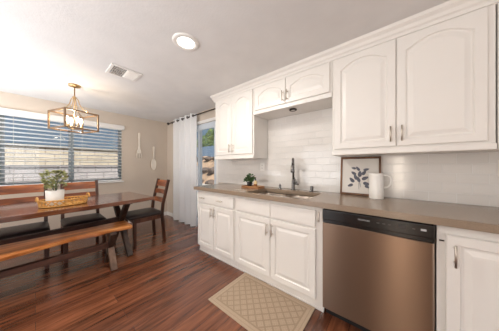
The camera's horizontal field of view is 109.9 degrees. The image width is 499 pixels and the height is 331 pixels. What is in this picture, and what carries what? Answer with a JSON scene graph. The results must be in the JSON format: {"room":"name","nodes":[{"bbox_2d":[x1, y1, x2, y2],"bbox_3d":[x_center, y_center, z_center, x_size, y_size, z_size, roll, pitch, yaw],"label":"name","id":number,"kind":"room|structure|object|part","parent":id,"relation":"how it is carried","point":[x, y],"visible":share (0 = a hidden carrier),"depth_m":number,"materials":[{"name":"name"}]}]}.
{"room":"kitchen","nodes":[
{"label":"kitchen","id":0,"kind":"room"},
{"bbox_2d":[0,91,166,229],"bbox_3d":[-4.068,0.069,1.944,0.150,2.263,6.260,0,0,39],"label":"wall","id":1,"kind":"structure","parent":0,"point":[137,175],"depth_m":3.66,"materials":[{"name":"beige paint"}]},
{"bbox_2d":[0,115,123,185],"bbox_3d":[-3.109,-0.229,3.062,0.140,1.113,1.505,0,0,39],"label":"window","id":2,"kind":"structure","parent":1,"relation":"in","point":[70,168],"depth_m":3.04,"materials":[{"name":"grey plastic"}]},
{"bbox_2d":[0,107,70,185],"bbox_3d":[-3.326,-0.267,2.742,0.077,1.122,0.756,0,0,39],"label":"window blind","id":3,"kind":"object","parent":2,"relation":"attached to","point":[3,111],"visible":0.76,"depth_m":2.68,"materials":[{"name":"white paint"}]},
{"bbox_3d":[-3.323,0.284,2.756,0.052,0.020,0.712,0,0,39],"label":"rail","id":4,"kind":"part","parent":3,"relation":"part of","materials":[{"name":"plastic"}]},
{"bbox_3d":[-3.086,0.315,3.043,0.080,0.027,1.505,0,0,39],"label":"sill","id":5,"kind":"part","parent":2,"relation":"part of","materials":[{"name":"white paint"}]},
{"bbox_2d":[72,118,123,181],"bbox_3d":[-2.843,-0.267,3.333,0.077,1.122,0.762,0,0,39],"label":"window blind","id":6,"kind":"object","parent":2,"relation":"attached to","point":[85,122],"visible":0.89,"depth_m":3.31,"materials":[{"name":"white paint"}]},
{"bbox_3d":[-2.858,0.284,3.325,0.052,0.020,0.712,0,0,39],"label":"rail","id":7,"kind":"part","parent":6,"relation":"part of","materials":[{"name":"white plastic"}]},
{"bbox_2d":[136,133,141,157],"bbox_3d":[-2.418,-0.453,3.827,0.020,0.560,0.110,0,0,39],"label":"fork","id":8,"kind":"object","parent":1,"relation":"attached to","point":[138,150],"visible":1,"depth_m":3.82,"materials":[{"name":"beige wood"}]},
{"bbox_2d":[150,146,156,169],"bbox_3d":[-2.227,-0.183,4.062,0.020,0.557,0.144,0,0,39],"label":"spoon","id":9,"kind":"object","parent":1,"relation":"attached to","point":[153,164],"visible":1,"depth_m":4.05,"materials":[{"name":"beige wood"}]},
{"bbox_2d":[0,215,362,330],"bbox_3d":[-1.221,1.250,-0.384,7.205,0.100,6.260,0,0,39],"label":"floor","id":10,"kind":"structure","parent":0,"point":[168,284],"depth_m":1.69,"materials":[{"name":"red wood"}]},
{"bbox_2d":[0,182,49,269],"bbox_3d":[-2.670,0.711,2.054,0.593,0.981,0.420,0,0,39],"label":"dining chair","id":11,"kind":"object","parent":10,"relation":"on","point":[25,229],"visible":0.66,"depth_m":2.11,"materials":[{"name":"brown wood"}]},
{"bbox_2d":[0,221,49,239],"bbox_3d":[-2.622,0.742,2.015,0.470,0.064,0.420,0,0,39],"label":"seat cushion","id":12,"kind":"object","parent":11,"relation":"on","point":[25,229],"depth_m":1.97,"materials":[{"name":"black leather"}]},
{"bbox_3d":[-2.722,0.711,2.338,0.143,0.981,0.034,0,0,39],"label":"post","id":13,"kind":"part","parent":11,"relation":"part of","materials":[{"name":"brown wood"}]},
{"bbox_3d":[-2.381,0.988,2.057,0.038,0.425,0.038,0,0,39],"label":"leg","id":14,"kind":"part","parent":11,"relation":"part of","materials":[{"name":"brown wood"}]},
{"bbox_2d":[0,221,132,278],"bbox_3d":[-2.232,0.977,1.460,0.395,0.473,2.135,0,0,39],"label":"bench","id":15,"kind":"object","parent":10,"relation":"on","point":[16,249],"visible":0.99,"depth_m":1.80,"materials":[{"name":"brown wood"}]},
{"bbox_3d":[-1.686,0.991,2.121,0.313,0.443,0.058,0,0,39],"label":"leg","id":16,"kind":"part","parent":15,"relation":"part of","materials":[{"name":"brown wood"}]},
{"bbox_3d":[-1.666,0.991,2.105,0.315,0.444,0.058,0,0,39],"label":"leg","id":17,"kind":"part","parent":15,"relation":"part of","materials":[{"name":"brown wood"}]},
{"bbox_2d":[0,192,154,256],"bbox_3d":[-2.297,0.828,1.921,0.894,0.777,2.065,0,0,35],"label":"dining table","id":18,"kind":"object","parent":10,"relation":"on","point":[21,211],"visible":0.84,"depth_m":2.02,"materials":[{"name":"brown wood"}]},
{"bbox_2d":[35,192,89,207],"bbox_3d":[-2.100,0.381,1.989,0.266,0.115,0.419,0,0,33],"label":"rattan tray","id":19,"kind":"object","parent":18,"relation":"on","point":[41,203],"visible":0.94,"depth_m":1.92,"materials":[{"name":"brown wicker"}]},
{"bbox_2d":[39,169,68,205],"bbox_3d":[-2.147,0.227,1.930,0.236,0.406,0.232,0,0,39],"label":"potted plant","id":20,"kind":"object","parent":19,"relation":"on","point":[57,194],"visible":0.98,"depth_m":1.89,"materials":[{"name":"green plant"}]},
{"bbox_3d":[-2.147,0.348,1.932,0.146,0.165,0.146,0,0,39],"label":"pot","id":21,"kind":"part","parent":20,"relation":"part of","materials":[{"name":"white ceramic"}]},
{"bbox_2d":[60,180,105,262],"bbox_3d":[-2.341,0.711,2.463,0.593,0.981,0.420,0,0,39],"label":"dining chair","id":22,"kind":"object","parent":10,"relation":"on","point":[75,220],"visible":0.62,"depth_m":2.47,"materials":[{"name":"brown wood"}]},
{"bbox_3d":[-2.630,0.711,2.458,0.143,0.981,0.034,0,0,39],"label":"post","id":23,"kind":"part","parent":22,"relation":"part of","materials":[{"name":"brown wood"}]},
{"bbox_3d":[-2.287,0.988,2.180,0.038,0.425,0.038,0,0,39],"label":"leg","id":24,"kind":"part","parent":22,"relation":"part of","materials":[{"name":"brown wood"}]},
{"bbox_2d":[60,213,105,226],"bbox_3d":[-2.293,0.742,2.424,0.470,0.064,0.420,0,0,39],"label":"seat cushion","id":25,"kind":"object","parent":22,"relation":"on","point":[75,220],"depth_m":2.36,"materials":[{"name":"black leather"}]},
{"bbox_3d":[-2.393,0.711,2.747,0.143,0.981,0.034,0,0,39],"label":"post","id":26,"kind":"part","parent":22,"relation":"part of","materials":[{"name":"brown wood"}]},
{"bbox_3d":[-2.053,0.988,2.466,0.038,0.425,0.038,0,0,39],"label":"leg","id":27,"kind":"part","parent":22,"relation":"part of","materials":[{"name":"brown wood"}]},
{"bbox_2d":[124,178,169,249],"bbox_3d":[-1.668,0.711,2.826,0.420,0.981,0.593,0,0,39],"label":"dining chair","id":28,"kind":"object","parent":10,"relation":"on","point":[145,214],"visible":0.9,"depth_m":2.81,"materials":[{"name":"brown wood"}]},
{"bbox_3d":[-1.665,0.988,2.537,0.038,0.425,0.038,0,0,39],"label":"leg","id":29,"kind":"part","parent":28,"relation":"part of","materials":[{"name":"brown wood"}]},
{"bbox_2d":[125,207,160,219],"bbox_3d":[-1.707,0.742,2.778,0.420,0.064,0.470,0,0,39],"label":"seat cushion","id":30,"kind":"object","parent":28,"relation":"on","point":[145,213],"depth_m":2.68,"materials":[{"name":"black leather"}]},
{"bbox_3d":[-1.684,0.805,2.806,0.400,0.060,0.408,0,0,39],"label":"seat rail","id":31,"kind":"part","parent":28,"relation":"part of","materials":[{"name":"brown wood"}]},
{"bbox_3d":[-1.673,0.711,3.115,0.034,0.981,0.143,0,0,39],"label":"post","id":32,"kind":"part","parent":28,"relation":"part of","materials":[{"name":"brown wood"}]},
{"bbox_3d":[-1.384,0.711,2.878,0.034,0.981,0.143,0,0,39],"label":"post","id":33,"kind":"part","parent":28,"relation":"part of","materials":[{"name":"brown wood"}]},
{"bbox_2d":[198,190,237,267],"bbox_3d":[-0.279,0.765,2.471,0.740,0.869,0.643,0,0,39],"label":"base cabinet","id":34,"kind":"object","parent":10,"relation":"on","point":[216,211],"visible":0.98,"depth_m":2.21,"materials":[{"name":"white paint"}]},
{"bbox_3d":[-0.594,0.806,2.372,0.338,0.577,0.019,0,0,39],"label":"door","id":35,"kind":"part","parent":34,"relation":"part of","materials":[{"name":"white paint"}]},
{"bbox_3d":[-0.453,0.434,2.256,0.702,0.132,0.019,0,0,39],"label":"drawer","id":36,"kind":"part","parent":34,"relation":"part of","materials":[{"name":"white paint"}]},
{"bbox_3d":[-0.320,0.806,2.147,0.358,0.577,0.019,0,0,39],"label":"door","id":37,"kind":"part","parent":34,"relation":"part of","materials":[{"name":"white paint"}]},
{"bbox_2d":[194,183,498,233],"bbox_3d":[0.870,0.308,1.528,3.787,0.044,0.627,0,0,39],"label":"countertop","id":38,"kind":"structure","parent":34,"relation":"on","point":[462,216],"depth_m":1.27,"materials":[{"name":"beige stone"}]},
{"bbox_2d":[241,185,264,188],"bbox_3d":[0.044,0.271,2.289,0.270,0.030,0.150,0,0,39],"label":"wooden tray","id":39,"kind":"object","parent":38,"relation":"on","point":[242,186],"visible":0.77,"depth_m":2.23,"materials":[{"name":"brown wood"}]},
{"bbox_2d":[243,173,254,185],"bbox_3d":[0.008,0.184,2.339,0.165,0.184,0.177,0,0,17],"label":"potted plant","id":40,"kind":"object","parent":39,"relation":"on","point":[249,178],"visible":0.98,"depth_m":2.31,"materials":[{"name":"green plant"}]},
{"bbox_2d":[259,192,311,198],"bbox_3d":[0.356,0.416,1.884,0.686,0.167,0.399,0,0,39],"label":"sink","id":41,"kind":"object","parent":38,"relation":"in","point":[267,193],"visible":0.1,"depth_m":2.00,"materials":[{"name":"metal"}]},
{"bbox_3d":[0.223,0.416,1.992,0.343,0.167,0.399,0,0,39],"label":"bowl","id":42,"kind":"part","parent":41,"relation":"part of","materials":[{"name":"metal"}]},
{"bbox_3d":[0.490,0.416,1.774,0.339,0.167,0.399,0,0,39],"label":"bowl","id":43,"kind":"part","parent":41,"relation":"part of","materials":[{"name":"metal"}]},
{"bbox_2d":[291,158,298,189],"bbox_3d":[0.531,0.094,2.052,0.092,0.384,0.156,0,0,17],"label":"kitchen faucet","id":44,"kind":"object","parent":38,"relation":"on","point":[294,181],"visible":1,"depth_m":2.06,"materials":[{"name":"metal"}]},
{"bbox_2d":[340,156,380,195],"bbox_3d":[1.077,0.097,1.712,0.335,0.378,0.068,0,0,39],"label":"framed print","id":45,"kind":"object","parent":38,"relation":"on","point":[354,179],"visible":0.88,"depth_m":1.72,"materials":[{"name":"white paper"}]},
{"bbox_2d":[367,173,391,198],"bbox_3d":[1.141,0.172,1.548,0.165,0.228,0.108,0,0,10],"label":"pitcher","id":46,"kind":"object","parent":38,"relation":"on","point":[376,180],"visible":1,"depth_m":1.51,"materials":[{"name":"white ceramic"}]},
{"bbox_3d":[1.186,0.133,1.503,0.065,0.124,0.016,0,0,35],"label":"handle","id":47,"kind":"part","parent":46,"relation":"part of","materials":[{"name":"white ceramic"}]},
{"bbox_2d":[208,272,314,330],"bbox_3d":[0.090,1.196,1.521,0.780,0.008,0.514,0,0,39],"label":"rug","id":48,"kind":"object","parent":10,"relation":"on","point":[256,305],"visible":1,"depth_m":1.49,"materials":[{"name":"beige fabric"}]},
{"bbox_2d":[236,192,323,312],"bbox_3d":[0.385,0.765,1.929,0.970,0.869,0.643,0,0,39],"label":"base cabinet","id":49,"kind":"object","parent":10,"relation":"on","point":[279,244],"visible":0.95,"depth_m":1.62,"materials":[{"name":"white paint"}]},
{"bbox_3d":[0.025,0.806,1.865,0.462,0.577,0.019,0,0,39],"label":"door","id":50,"kind":"part","parent":49,"relation":"part of","materials":[{"name":"white paint"}]},
{"bbox_3d":[0.377,0.806,1.578,0.434,0.577,0.019,0,0,39],"label":"door","id":51,"kind":"part","parent":49,"relation":"part of","materials":[{"name":"white paint"}]},
{"bbox_2d":[322,209,434,330],"bbox_3d":[1.008,0.769,1.425,0.616,0.862,0.618,0,0,39],"label":"dishwasher","id":52,"kind":"object","parent":10,"relation":"on","point":[378,272],"visible":1,"depth_m":1.16,"materials":[{"name":"silver metal"}]},
{"bbox_3d":[0.825,0.392,1.201,0.616,0.103,0.039,0,0,39],"label":"control panel","id":53,"kind":"part","parent":52,"relation":"part of","materials":[{"name":"black plastic"}]},
{"bbox_2d":[434,225,498,330],"bbox_3d":[1.624,0.765,0.915,0.963,0.869,0.643,0,0,39],"label":"base cabinet","id":54,"kind":"object","parent":10,"relation":"on","point":[466,262],"visible":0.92,"depth_m":0.94,"materials":[{"name":"white paint"}]},
{"bbox_3d":[1.110,0.485,0.943,0.010,0.120,0.036,0,0,39],"label":"handle","id":55,"kind":"part","parent":54,"relation":"part of","materials":[{"name":"silver metal"}]},
{"bbox_2d":[0,0,449,122],"bbox_3d":[-1.221,-1.163,-0.384,7.505,0.200,6.560,0,0,39],"label":"ceiling","id":56,"kind":"structure","parent":0,"point":[46,46],"depth_m":1.50,"materials":[{"name":"white paint"}]},
{"bbox_2d":[47,83,98,133],"bbox_3d":[-2.299,-0.765,2.299,0.360,0.595,0.360,0,0,19],"label":"chandelier","id":57,"kind":"object","parent":56,"relation":"hanging from","point":[66,118],"visible":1,"depth_m":2.27,"materials":[{"name":"brown metal"}]},
{"bbox_3d":[-2.299,-0.585,2.299,0.360,0.235,0.360,0,0,19],"label":"lantern frame","id":58,"kind":"part","parent":57,"relation":"part of","materials":[{"name":"brown metal"}]},
{"bbox_2d":[66,121,81,129],"bbox_3d":[-2.299,-0.522,2.299,0.171,0.090,0.171,0,0,39],"label":"candle","id":59,"kind":"object","parent":57,"relation":"on","point":[67,123],"depth_m":2.29,"materials":[{"name":"gold metal"}]},
{"bbox_3d":[-2.299,-0.760,2.299,0.044,0.546,0.042,0,0,19],"label":"rod","id":60,"kind":"part","parent":57,"relation":"part of","materials":[{"name":"gold metal"}]},
{"bbox_2d":[105,63,142,81],"bbox_3d":[-1.426,-1.055,1.992,0.270,0.014,0.290,0,0,39],"label":"ceiling vent","id":61,"kind":"object","parent":56,"relation":"in","point":[113,69],"visible":1,"depth_m":1.97,"materials":[{"name":"white plastic"}]},
{"bbox_2d":[172,32,198,50],"bbox_3d":[-0.545,-1.055,1.498,0.216,0.014,0.216,0,0,39],"label":"recessed light","id":62,"kind":"object","parent":56,"relation":"in","point":[184,41],"visible":1,"depth_m":1.48,"materials":[{"name":"white plastic"}]},
{"bbox_2d":[167,108,492,212],"bbox_3d":[0.808,0.069,2.098,7.505,2.263,0.150,0,0,39],"label":"wall","id":63,"kind":"structure","parent":0,"point":[210,114],"depth_m":4.19,"materials":[{"name":"beige paint"}]},
{"bbox_2d":[167,108,214,124],"bbox_3d":[-1.168,-0.995,3.555,1.908,0.060,0.134,0,0,39],"label":"curtain rod","id":64,"kind":"object","parent":63,"relation":"attached to","point":[214,108],"visible":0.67,"depth_m":3.35,"materials":[{"name":"brown metal"}]},
{"bbox_2d":[173,113,196,226],"bbox_3d":[-1.382,0.074,3.681,0.927,2.228,0.114,0,0,39],"label":"curtain","id":65,"kind":"object","parent":64,"relation":"hanging from","point":[185,130],"visible":0.97,"depth_m":3.59,"materials":[{"name":"white fabric"}]},
{"bbox_2d":[197,117,217,224],"bbox_3d":[-1.017,0.158,3.555,1.275,2.085,0.124,0,0,39],"label":"door","id":66,"kind":"structure","parent":63,"relation":"in","point":[209,124],"depth_m":3.46,"materials":[{"name":"white plastic"}]},
{"bbox_3d":[-1.194,0.195,3.734,0.575,1.950,0.030,0,0,39],"label":"sash","id":67,"kind":"part","parent":66,"relation":"part of","materials":[{"name":"white plastic"}]},
{"bbox_3d":[-0.817,0.195,3.381,0.575,1.950,0.030,0,0,39],"label":"sash","id":68,"kind":"part","parent":66,"relation":"part of","materials":[{"name":"clear glass"}]},
{"bbox_3d":[-1.052,0.158,3.512,1.275,2.085,0.014,0,0,39],"label":"casing","id":69,"kind":"part","parent":66,"relation":"part of","materials":[{"name":"white paint"}]},
{"bbox_2d":[215,89,267,159],"bbox_3d":[-0.148,-0.567,2.528,0.744,0.937,0.367,0,0,39],"label":"upper cabinet","id":70,"kind":"object","parent":63,"relation":"attached to","point":[240,134],"visible":0.98,"depth_m":2.35,"materials":[{"name":"white paint"}]},
{"bbox_3d":[-0.375,-0.560,2.535,0.346,0.800,0.019,0,0,39],"label":"door","id":71,"kind":"part","parent":70,"relation":"part of","materials":[{"name":"white paint"}]},
{"bbox_3d":[-0.233,-0.119,2.424,0.744,0.042,0.020,0,0,39],"label":"light rail","id":72,"kind":"part","parent":70,"relation":"part of","materials":[{"name":"white paint"}]},
{"bbox_3d":[-0.099,-0.560,2.310,0.354,0.800,0.019,0,0,39],"label":"door","id":73,"kind":"part","parent":70,"relation":"part of","materials":[{"name":"white paint"}]},
{"bbox_2d":[260,163,264,170],"bbox_3d":[0.182,0.010,2.490,0.072,0.116,0.008,0,0,39],"label":"wall outlet","id":74,"kind":"object","parent":63,"relation":"attached to","point":[262,165],"visible":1,"depth_m":2.48,"materials":[{"name":"white plastic"}]},
{"bbox_2d":[253,62,331,119],"bbox_3d":[0.493,-0.836,2.005,0.915,0.399,0.367,0,0,39],"label":"upper cabinet","id":75,"kind":"object","parent":63,"relation":"attached to","point":[310,90],"visible":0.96,"depth_m":1.86,"materials":[{"name":"white paint"}]},
{"bbox_3d":[0.232,-0.823,2.039,0.413,0.274,0.019,0,0,39],"label":"door","id":76,"kind":"part","parent":75,"relation":"part of","materials":[{"name":"white paint"}]},
{"bbox_3d":[0.408,-0.657,1.901,0.915,0.042,0.020,0,0,39],"label":"light rail","id":77,"kind":"part","parent":75,"relation":"part of","materials":[{"name":"white paint"}]},
{"bbox_3d":[0.570,-0.823,1.763,0.449,0.274,0.019,0,0,39],"label":"door","id":78,"kind":"part","parent":75,"relation":"part of","materials":[{"name":"white paint"}]},
{"bbox_2d":[210,0,498,102],"bbox_3d":[0.970,-1.014,1.623,3.753,0.097,0.377,0,0,39],"label":"trim","id":79,"kind":"structure","parent":63,"relation":"attached to","point":[451,9],"depth_m":1.40,"materials":[{"name":"white paint"}]},
{"bbox_2d":[218,108,498,206],"bbox_3d":[0.990,-0.207,1.843,4.000,0.986,0.012,0,0,39],"label":"backsplash","id":80,"kind":"structure","parent":63,"relation":"attached to","point":[461,178],"depth_m":1.89,"materials":[{"name":"white tile"}]},
{"bbox_2d":[332,4,496,156],"bbox_3d":[1.198,-0.567,1.428,0.910,0.937,0.367,0,0,39],"label":"upper cabinet","id":81,"kind":"object","parent":63,"relation":"attached to","point":[432,89],"visible":0.99,"depth_m":1.23,"materials":[{"name":"white paint"}]},
{"bbox_3d":[0.941,-0.556,1.459,0.426,0.808,0.019,0,0,39],"label":"door","id":82,"kind":"part","parent":81,"relation":"part of","materials":[{"name":"white paint"}]},
{"bbox_3d":[1.115,-0.242,1.282,0.010,0.115,0.036,0,0,39],"label":"handle","id":83,"kind":"part","parent":81,"relation":"part of","materials":[{"name":"silver metal"}]},
{"bbox_3d":[1.113,-0.119,1.324,0.910,0.042,0.020,0,0,39],"label":"light rail","id":84,"kind":"part","parent":81,"relation":"part of","materials":[{"name":"white paint"}]},
{"bbox_3d":[1.273,-0.556,1.188,0.420,0.808,0.019,0,0,39],"label":"door","id":85,"kind":"part","parent":81,"relation":"part of","materials":[{"name":"white paint"}]},
{"bbox_2d":[482,3,498,151],"bbox_3d":[1.967,-0.567,0.799,1.070,0.937,0.367,0,0,39],"label":"upper cabinet","id":86,"kind":"object","parent":63,"relation":"attached to","point":[497,6],"visible":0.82,"depth_m":1.04,"materials":[{"name":"white paint"}]},
{"label":"outside","id":87,"kind":"structure","parent":0,"visible":0},
{"bbox_2d":[197,183,210,225],"bbox_3d":[1.753,1.410,17.942,100.000,0.180,90.000,0,0,39],"label":"patio","id":88,"kind":"structure","parent":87,"point":[202,183],"depth_m":6.52,"materials":[{"name":"concrete"}]},
{"bbox_2d":[5,143,117,164],"bbox_3d":[-7.344,0.330,4.842,0.400,1.980,12.200,0,0,39],"label":"wall","id":89,"kind":"structure","parent":88,"relation":"on","point":[104,155],"depth_m":5.73,"materials":[{"name":"beige brick"}]},
{"bbox_2d":[5,166,197,193],"bbox_3d":[-6.343,0.650,3.894,0.310,1.340,12.000,0,0,39],"label":"wall","id":90,"kind":"structure","parent":88,"relation":"on","point":[98,173],"depth_m":4.86,"materials":[{"name":"white brick"}]},
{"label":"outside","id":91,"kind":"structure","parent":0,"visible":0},
{"bbox_2d":[197,156,213,183],"bbox_3d":[-1.344,0.114,20.474,40.000,2.493,14.000,0,0,39],"label":"hillside","id":92,"kind":"structure","parent":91,"point":[205,176],"depth_m":15.02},
{"bbox_2d":[197,134,209,146],"bbox_3d":[-7.451,-2.869,26.780,4.083,4.266,2.784,0,0,16],"label":"tree","id":93,"kind":"object","parent":92,"relation":"on","point":[203,136],"visible":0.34,"depth_m":26.27,"materials":[{"name":"green plant"}]},
{"bbox_2d":[197,146,213,156],"bbox_3d":[-2.584,-1.525,18.957,24.000,1.650,0.080,0,0,39],"label":"fence","id":94,"kind":"object","parent":92,"relation":"on","point":[209,150],"visible":0.05,"depth_m":20.83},
{"bbox_2d":[202,167,208,172],"bbox_3d":[-3.794,0.388,15.095,0.953,0.572,0.791,0,0,25],"label":"boulder","id":95,"kind":"object","parent":92,"relation":"on","point":[204,169],"visible":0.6,"depth_m":14.77,"materials":[{"name":"grey stone"}]},
{"bbox_2d":[204,156,211,160],"bbox_3d":[-3.903,-0.692,16.459,0.750,0.468,0.635,0,0,-37],"label":"boulder","id":96,"kind":"object","parent":92,"relation":"on","point":[208,158],"visible":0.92,"depth_m":16.26,"materials":[{"name":"grey stone"}]},
{"bbox_2d":[205,179,213,183],"bbox_3d":[-2.849,1.273,12.925,0.875,0.582,0.729,0,0,10],"label":"boulder","id":97,"kind":"object","parent":92,"relation":"on","point":[211,181],"visible":0.48,"depth_m":12.69,"materials":[{"name":"beige stone"}]},
{"bbox_2d":[206,128,213,145],"bbox_3d":[-4.644,-2.954,23.337,3.307,4.435,3.387,0,0,39],"label":"tree","id":98,"kind":"object","parent":92,"relation":"on","point":[211,137],"visible":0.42,"depth_m":22.57,"materials":[{"name":"green plant"}]},
{"bbox_2d":[208,167,213,173],"bbox_3d":[-2.861,0.361,14.376,1.052,0.663,0.823,0,0,-13],"label":"boulder","id":99,"kind":"object","parent":92,"relation":"on","point":[210,170],"visible":0.43,"depth_m":14.02,"materials":[{"name":"beige stone"}]}
]}

